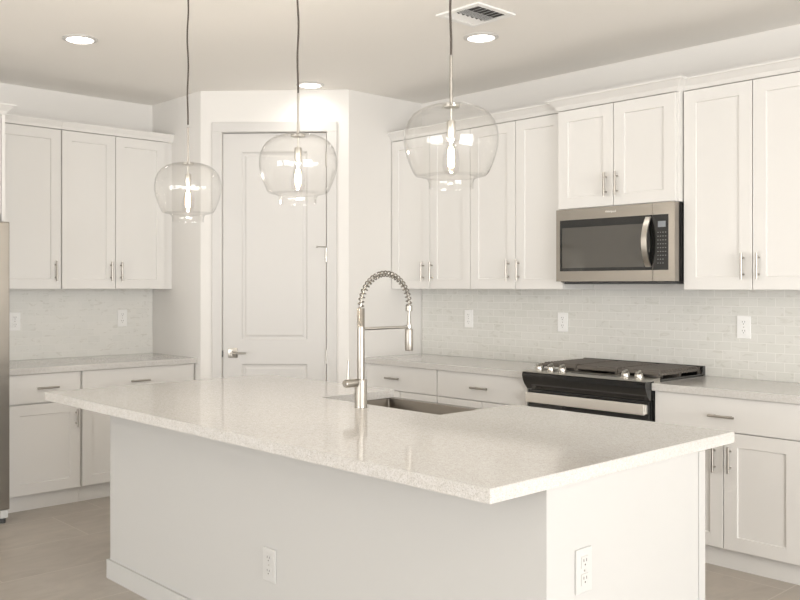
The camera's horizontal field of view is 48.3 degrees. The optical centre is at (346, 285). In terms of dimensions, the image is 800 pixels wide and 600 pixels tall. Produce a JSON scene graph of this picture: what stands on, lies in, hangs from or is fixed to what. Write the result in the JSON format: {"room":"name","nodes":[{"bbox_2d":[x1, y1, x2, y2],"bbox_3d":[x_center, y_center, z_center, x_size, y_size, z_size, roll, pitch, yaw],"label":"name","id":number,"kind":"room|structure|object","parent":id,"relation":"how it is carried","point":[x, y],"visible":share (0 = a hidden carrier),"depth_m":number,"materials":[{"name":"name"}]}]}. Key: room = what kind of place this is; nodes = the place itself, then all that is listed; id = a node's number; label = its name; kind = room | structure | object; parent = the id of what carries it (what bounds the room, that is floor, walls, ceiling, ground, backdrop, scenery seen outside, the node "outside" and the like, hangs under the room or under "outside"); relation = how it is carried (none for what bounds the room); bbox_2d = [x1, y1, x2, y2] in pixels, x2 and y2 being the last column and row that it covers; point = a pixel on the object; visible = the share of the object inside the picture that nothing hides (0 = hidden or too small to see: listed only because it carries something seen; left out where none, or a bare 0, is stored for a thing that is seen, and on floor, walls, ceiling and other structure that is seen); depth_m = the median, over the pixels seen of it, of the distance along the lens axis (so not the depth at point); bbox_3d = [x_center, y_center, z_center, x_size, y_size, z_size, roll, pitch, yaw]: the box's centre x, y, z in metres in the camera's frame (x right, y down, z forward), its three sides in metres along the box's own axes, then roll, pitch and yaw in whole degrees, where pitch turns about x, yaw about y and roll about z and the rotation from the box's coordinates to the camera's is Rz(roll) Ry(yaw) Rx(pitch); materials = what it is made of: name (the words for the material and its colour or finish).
{"room":"kitchen","nodes":[
{"label":"kitchen","id":0,"kind":"room"},
{"bbox_2d":[0,83,151,131],"bbox_3d":[-4.912,0.013,3.673,9.134,2.726,0.120,0,0,-41],"label":"wall","id":1,"kind":"structure","parent":0,"point":[34,102],"depth_m":6.25,"materials":[{"name":"white paint"}]},
{"bbox_2d":[5,113,62,288],"bbox_3d":[-2.156,-0.534,5.802,0.504,1.111,0.341,0,0,-41],"label":"upper cabinet","id":2,"kind":"object","parent":1,"relation":"attached to","point":[32,144],"visible":0.97,"depth_m":5.75,"materials":[{"name":"white paint"}]},
{"bbox_2d":[9,289,152,360],"bbox_3d":[-1.952,0.261,6.204,1.343,0.477,0.008,0,0,-41],"label":"backsplash","id":3,"kind":"structure","parent":1,"relation":"attached to","point":[54,323],"depth_m":6.26,"materials":[{"name":"tile"}]},
{"bbox_2d":[9,312,19,330],"bbox_3d":[-2.220,0.239,5.955,0.075,0.122,0.009,0,0,-41],"label":"power outlet","id":4,"kind":"object","parent":3,"relation":"attached to","point":[14,317],"visible":1,"depth_m":5.95,"materials":[{"name":"white plastic"}]},
{"bbox_2d":[117,310,126,325],"bbox_3d":[-1.631,0.234,6.476,0.075,0.122,0.009,0,0,-41],"label":"power outlet","id":5,"kind":"object","parent":3,"relation":"attached to","point":[121,314],"visible":1,"depth_m":6.47,"materials":[{"name":"white plastic"}]},
{"bbox_2d":[61,121,174,288],"bbox_3d":[-1.653,-0.534,6.247,0.838,1.111,0.341,0,0,-41],"label":"upper cabinet","id":6,"kind":"object","parent":1,"relation":"attached to","point":[115,233],"visible":0.94,"depth_m":6.13,"materials":[{"name":"white paint"}]},
{"bbox_2d":[152,91,200,379],"bbox_3d":[-1.224,0.014,6.487,0.120,2.726,0.790,0,0,-41],"label":"wall","id":7,"kind":"structure","parent":0,"point":[176,310],"depth_m":6.33,"materials":[{"name":"white paint"}]},
{"bbox_2d":[201,90,348,382],"bbox_3d":[-0.493,0.014,6.174,1.027,2.726,0.090,0,0,3],"label":"wall","id":8,"kind":"structure","parent":0,"point":[253,105],"depth_m":6.13,"materials":[{"name":"white paint"}]},
{"bbox_2d":[212,121,336,381],"bbox_3d":[-0.494,0.123,6.147,0.864,2.507,0.144,0,0,3],"label":"door","id":9,"kind":"structure","parent":8,"relation":"in","point":[280,255],"depth_m":6.13,"materials":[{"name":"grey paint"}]},
{"bbox_2d":[349,90,421,378],"bbox_3d":[0.296,0.014,6.432,0.848,2.726,0.120,0,0,-41],"label":"wall","id":10,"kind":"structure","parent":0,"point":[371,116],"depth_m":6.27,"materials":[{"name":"white paint"}]},
{"bbox_2d":[0,0,799,105],"bbox_3d":[-1.016,-1.412,0.375,10.840,0.120,10.223,0,0,-41],"label":"ceiling","id":11,"kind":"structure","parent":0,"point":[396,49],"depth_m":4.89,"materials":[{"name":"white paint"}]},
{"bbox_2d":[62,34,97,43],"bbox_3d":[-1.454,-1.344,4.856,0.188,0.010,0.188,0,0,-41],"label":"recessed light","id":12,"kind":"object","parent":11,"relation":"in","point":[72,38],"visible":1,"depth_m":4.84,"materials":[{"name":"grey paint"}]},
{"bbox_2d":[67,37,92,43],"bbox_3d":[-1.454,-1.345,4.856,0.141,0.007,0.141,0,0,-41],"label":"diffuser","id":13,"kind":"object","parent":12,"relation":"attached to","point":[77,40],"depth_m":4.86,"materials":[{"name":"white plastic"}]},
{"bbox_2d":[154,0,221,221],"bbox_3d":[-0.708,-0.818,3.981,0.299,1.063,0.299,0,0,-41],"label":"pendant light","id":14,"kind":"object","parent":11,"relation":"hanging from","point":[187,176],"visible":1,"depth_m":3.98,"materials":[{"name":"clear glass"}]},
{"bbox_2d":[185,165,190,186],"bbox_3d":[-0.708,-0.491,3.981,0.028,0.097,0.028,0,0,-41],"label":"socket","id":15,"kind":"object","parent":14,"relation":"attached to","point":[187,176],"depth_m":3.97,"materials":[{"name":"silver metal"}]},
{"bbox_2d":[259,0,336,202],"bbox_3d":[-0.183,-0.832,3.387,0.299,1.037,0.299,0,0,-41],"label":"pendant light","id":16,"kind":"object","parent":11,"relation":"hanging from","point":[298,150],"visible":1,"depth_m":3.38,"materials":[{"name":"clear glass"}]},
{"bbox_2d":[294,137,301,162],"bbox_3d":[-0.183,-0.517,3.387,0.028,0.097,0.028,0,0,-41],"label":"socket","id":17,"kind":"object","parent":16,"relation":"attached to","point":[298,150],"depth_m":3.38,"materials":[{"name":"silver metal"}]},
{"bbox_2d":[296,81,323,88],"bbox_3d":[-0.241,-1.344,5.959,0.188,0.010,0.188,0,0,-41],"label":"recessed light","id":18,"kind":"object","parent":11,"relation":"in","point":[310,85],"visible":0.94,"depth_m":5.95,"materials":[{"name":"white plastic"}]},
{"bbox_2d":[300,84,320,87],"bbox_3d":[-0.241,-1.345,5.959,0.141,0.007,0.141,0,0,-41],"label":"diffuser","id":19,"kind":"object","parent":18,"relation":"attached to","point":[301,85],"depth_m":5.95,"materials":[{"name":"white plastic"}]},
{"bbox_2d":[404,0,498,187],"bbox_3d":[0.331,-0.829,2.806,0.299,1.043,0.299,0,0,-41],"label":"pendant light","id":20,"kind":"object","parent":11,"relation":"hanging from","point":[451,124],"visible":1,"depth_m":2.80,"materials":[{"name":"clear glass"}]},
{"bbox_2d":[447,108,455,139],"bbox_3d":[0.331,-0.511,2.806,0.028,0.097,0.028,0,0,-41],"label":"socket","id":21,"kind":"object","parent":20,"relation":"attached to","point":[451,124],"depth_m":2.79,"materials":[{"name":"silver metal"}]},
{"bbox_2d":[436,2,515,26],"bbox_3d":[0.642,-1.343,4.413,0.285,0.012,0.275,0,0,-41],"label":"ceiling vent","id":22,"kind":"object","parent":11,"relation":"in","point":[475,14],"visible":1,"depth_m":4.40,"materials":[{"name":"white plastic"}]},
{"bbox_2d":[464,32,498,42],"bbox_3d":[0.732,-1.344,4.821,0.188,0.010,0.188,0,0,-41],"label":"recessed light","id":23,"kind":"object","parent":11,"relation":"in","point":[479,37],"visible":1,"depth_m":4.80,"materials":[{"name":"white plastic"}]},
{"bbox_2d":[468,35,493,41],"bbox_3d":[0.732,-1.345,4.821,0.141,0.007,0.141,0,0,-41],"label":"diffuser","id":24,"kind":"object","parent":23,"relation":"attached to","point":[471,38],"depth_m":4.82,"materials":[{"name":"white plastic"}]},
{"bbox_2d":[0,496,799,599],"bbox_3d":[-1.016,1.424,0.374,10.840,0.100,10.223,0,0,-41],"label":"floor","id":25,"kind":"structure","parent":0,"point":[57,552],"depth_m":4.39,"materials":[{"name":"tile"}]},
{"bbox_2d":[0,222,8,522],"bbox_3d":[-2.535,0.502,5.108,0.946,1.748,0.818,0,0,-41],"label":"refrigerator","id":26,"kind":"object","parent":25,"relation":"on","point":[4,226],"visible":1,"depth_m":5.14,"materials":[{"name":"grey metal"}]},
{"bbox_2d":[0,102,16,221],"bbox_3d":[-2.574,0.151,5.184,1.040,2.450,0.712,0,0,-41],"label":"refrigerator surround","id":27,"kind":"object","parent":25,"relation":"on","point":[4,107],"visible":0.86,"depth_m":5.26,"materials":[{"name":"white paint"}]},
{"bbox_2d":[8,371,79,512],"bbox_3d":[-2.056,0.957,5.687,0.503,0.838,0.645,0,0,-41],"label":"base cabinet","id":28,"kind":"object","parent":25,"relation":"on","point":[44,435],"visible":0.82,"depth_m":5.48,"materials":[{"name":"white paint"}]},
{"bbox_2d":[78,363,193,500],"bbox_3d":[-1.552,0.958,6.132,0.840,0.838,0.645,0,0,-41],"label":"base cabinet","id":29,"kind":"object","parent":25,"relation":"on","point":[94,426],"visible":0.31,"depth_m":5.74,"materials":[{"name":"white paint"}]},
{"bbox_2d":[9,353,196,375],"bbox_3d":[-1.746,0.519,5.971,1.344,0.038,0.628,0,0,-41],"label":"countertop","id":30,"kind":"structure","parent":29,"relation":"on","point":[69,364],"depth_m":5.88,"materials":[{"name":"white stone"}]},
{"bbox_2d":[366,363,437,402],"bbox_3d":[0.562,0.958,6.133,0.604,0.838,0.678,0,0,-41],"label":"base cabinet","id":31,"kind":"object","parent":25,"relation":"on","point":[406,382],"visible":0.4,"depth_m":5.92,"materials":[{"name":"white paint"}]},
{"bbox_2d":[106,415,704,599],"bbox_3d":[0.091,0.956,3.604,1.052,0.838,2.500,0,0,-41],"label":"kitchen island","id":32,"kind":"object","parent":25,"relation":"on","point":[192,517],"visible":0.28,"depth_m":2.88,"materials":[{"name":"grey paint"}]},
{"bbox_2d":[263,546,275,583],"bbox_3d":[-0.281,1.018,3.244,0.009,0.122,0.075,0,0,-41],"label":"power outlet","id":33,"kind":"object","parent":32,"relation":"attached to","point":[269,555],"visible":1,"depth_m":3.24,"materials":[{"name":"white plastic"}]},
{"bbox_2d":[266,553,270,563],"bbox_3d":[-0.283,0.994,3.242,0.002,0.032,0.033,0,0,-41],"label":"receptacle","id":34,"kind":"object","parent":33,"relation":"attached to","point":[268,555],"depth_m":3.24,"materials":[{"name":"grey plastic"}]},
{"bbox_2d":[266,566,270,576],"bbox_3d":[-0.283,1.042,3.242,0.002,0.032,0.033,0,0,-41],"label":"receptacle","id":35,"kind":"object","parent":33,"relation":"attached to","point":[268,568],"depth_m":3.24,"materials":[{"name":"grey plastic"}]},
{"bbox_2d":[45,374,733,503],"bbox_3d":[-0.045,0.518,3.609,1.302,0.038,2.671,0,0,-41],"label":"island countertop","id":36,"kind":"structure","parent":32,"relation":"on","point":[502,453],"depth_m":3.02,"materials":[{"name":"white stone"}]},
{"bbox_2d":[342,270,412,407],"bbox_3d":[0.140,0.216,3.716,0.390,0.564,0.054,0,0,-41],"label":"kitchen faucet","id":37,"kind":"object","parent":36,"relation":"on","point":[360,384],"visible":1,"depth_m":3.64,"materials":[{"name":"silver metal"}]},
{"bbox_2d":[367,397,480,414],"bbox_3d":[0.295,0.654,3.857,0.501,0.233,0.784,0,0,-41],"label":"undermount sink","id":38,"kind":"object","parent":36,"relation":"in","point":[394,402],"visible":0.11,"depth_m":4.12,"materials":[{"name":"silver metal"}]},
{"bbox_2d":[575,546,591,594],"bbox_3d":[0.654,0.782,2.443,0.075,0.122,0.009,0,0,-41],"label":"power outlet","id":39,"kind":"object","parent":32,"relation":"attached to","point":[583,557],"visible":1,"depth_m":2.44,"materials":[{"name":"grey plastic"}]},
{"bbox_2d":[581,555,587,568],"bbox_3d":[0.655,0.758,2.441,0.033,0.032,0.002,0,0,-41],"label":"receptacle","id":40,"kind":"object","parent":39,"relation":"attached to","point":[584,558],"depth_m":2.44,"materials":[{"name":"grey plastic"}]},
{"bbox_2d":[581,572,587,585],"bbox_3d":[0.655,0.806,2.441,0.033,0.032,0.002,0,0,-41],"label":"receptacle","id":41,"kind":"object","parent":39,"relation":"attached to","point":[584,575],"depth_m":2.44,"materials":[{"name":"grey plastic"}]},
{"bbox_2d":[437,370,530,408],"bbox_3d":[1.025,0.957,5.609,0.604,0.838,0.726,0,0,-41],"label":"base cabinet","id":42,"kind":"object","parent":25,"relation":"on","point":[482,391],"visible":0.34,"depth_m":5.44,"materials":[{"name":"white paint"}]},
{"bbox_2d":[365,353,556,377],"bbox_3d":[0.808,0.519,5.867,0.587,0.038,1.403,0,0,-41],"label":"countertop","id":43,"kind":"structure","parent":42,"relation":"on","point":[497,367],"depth_m":5.80,"materials":[{"name":"white stone"}]},
{"bbox_2d":[522,357,704,421],"bbox_3d":[1.504,0.908,5.027,0.638,0.936,0.776,0,0,-41],"label":"gas range","id":44,"kind":"object","parent":25,"relation":"on","point":[597,386],"visible":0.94,"depth_m":4.84,"materials":[{"name":"black metal"}]},
{"bbox_2d":[555,367,701,381],"bbox_3d":[1.556,0.495,5.073,0.477,0.014,0.765,0,0,-41],"label":"cooktop","id":45,"kind":"object","parent":44,"relation":"in","point":[692,373],"depth_m":4.85,"materials":[{"name":"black metal"}]},
{"bbox_2d":[655,391,799,584],"bbox_3d":[2.024,0.957,4.480,0.604,0.838,0.725,0,0,-41],"label":"base cabinet","id":46,"kind":"object","parent":25,"relation":"on","point":[752,482],"visible":0.82,"depth_m":4.21,"materials":[{"name":"white paint"}]},
{"bbox_2d":[652,376,799,404],"bbox_3d":[2.278,0.518,4.205,0.587,0.038,1.481,0,0,-41],"label":"countertop","id":47,"kind":"structure","parent":46,"relation":"on","point":[728,387],"depth_m":4.41,"materials":[{"name":"white stone"}]},
{"bbox_2d":[422,24,799,375],"bbox_3d":[3.497,0.012,3.362,0.120,2.726,8.720,0,0,-41],"label":"wall","id":48,"kind":"structure","parent":0,"point":[781,43],"depth_m":5.29,"materials":[{"name":"white paint"}]},
{"bbox_2d":[387,118,471,288],"bbox_3d":[0.671,-0.536,6.190,0.365,1.115,0.737,0,0,-41],"label":"upper cabinet","id":49,"kind":"object","parent":48,"relation":"attached to","point":[431,221],"visible":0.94,"depth_m":6.08,"materials":[{"name":"white paint"}]},
{"bbox_2d":[466,103,592,289],"bbox_3d":[1.153,-0.536,5.645,0.365,1.115,0.718,0,0,-41],"label":"upper cabinet","id":50,"kind":"object","parent":48,"relation":"attached to","point":[514,206],"visible":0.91,"depth_m":5.55,"materials":[{"name":"white paint"}]},
{"bbox_2d":[422,289,799,382],"bbox_3d":[1.776,0.261,5.210,0.008,0.477,3.653,0,0,-41],"label":"backsplash","id":51,"kind":"structure","parent":48,"relation":"attached to","point":[690,327],"depth_m":5.33,"materials":[{"name":"tile"}]},
{"bbox_2d":[465,310,472,327],"bbox_3d":[0.859,0.230,6.233,0.009,0.122,0.075,0,0,-41],"label":"power outlet","id":52,"kind":"object","parent":51,"relation":"attached to","point":[468,313],"visible":1,"depth_m":6.23,"materials":[{"name":"white plastic"}]},
{"bbox_2d":[558,312,567,331],"bbox_3d":[1.376,0.230,5.649,0.009,0.122,0.075,0,0,-41],"label":"power outlet","id":53,"kind":"object","parent":51,"relation":"attached to","point":[562,317],"visible":1,"depth_m":5.65,"materials":[{"name":"white plastic"}]},
{"bbox_2d":[737,316,750,338],"bbox_3d":[2.140,0.222,4.785,0.009,0.122,0.075,0,0,-41],"label":"power outlet","id":54,"kind":"object","parent":51,"relation":"attached to","point":[743,322],"visible":1,"depth_m":4.78,"materials":[{"name":"white plastic"}]},
{"bbox_2d":[741,320,746,325],"bbox_3d":[2.138,0.198,4.783,0.002,0.032,0.033,0,0,-41],"label":"receptacle","id":55,"kind":"object","parent":54,"relation":"attached to","point":[743,322],"depth_m":4.78,"materials":[{"name":"grey plastic"}]},
{"bbox_2d":[741,329,746,334],"bbox_3d":[2.138,0.246,4.783,0.002,0.032,0.033,0,0,-41],"label":"receptacle","id":56,"kind":"object","parent":54,"relation":"attached to","point":[743,331],"depth_m":4.78,"materials":[{"name":"grey plastic"}]},
{"bbox_2d":[546,75,686,209],"bbox_3d":[1.619,-0.771,5.074,0.424,0.646,0.848,0,0,-41],"label":"upper cabinet","id":57,"kind":"object","parent":48,"relation":"attached to","point":[623,145],"visible":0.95,"depth_m":4.93,"materials":[{"name":"white paint"}]},
{"bbox_2d":[556,201,683,283],"bbox_3d":[1.607,-0.227,5.066,0.434,0.434,0.744,0,0,-41],"label":"microwave","id":58,"kind":"object","parent":57,"relation":"attached to","point":[636,243],"visible":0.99,"depth_m":4.92,"materials":[{"name":"silver metal"}]},
{"bbox_2d":[683,56,799,289],"bbox_3d":[2.132,-0.536,4.538,0.365,1.115,0.732,0,0,-41],"label":"upper cabinet","id":59,"kind":"object","parent":48,"relation":"attached to","point":[742,124],"visible":1,"depth_m":4.48,"materials":[{"name":"white paint"}]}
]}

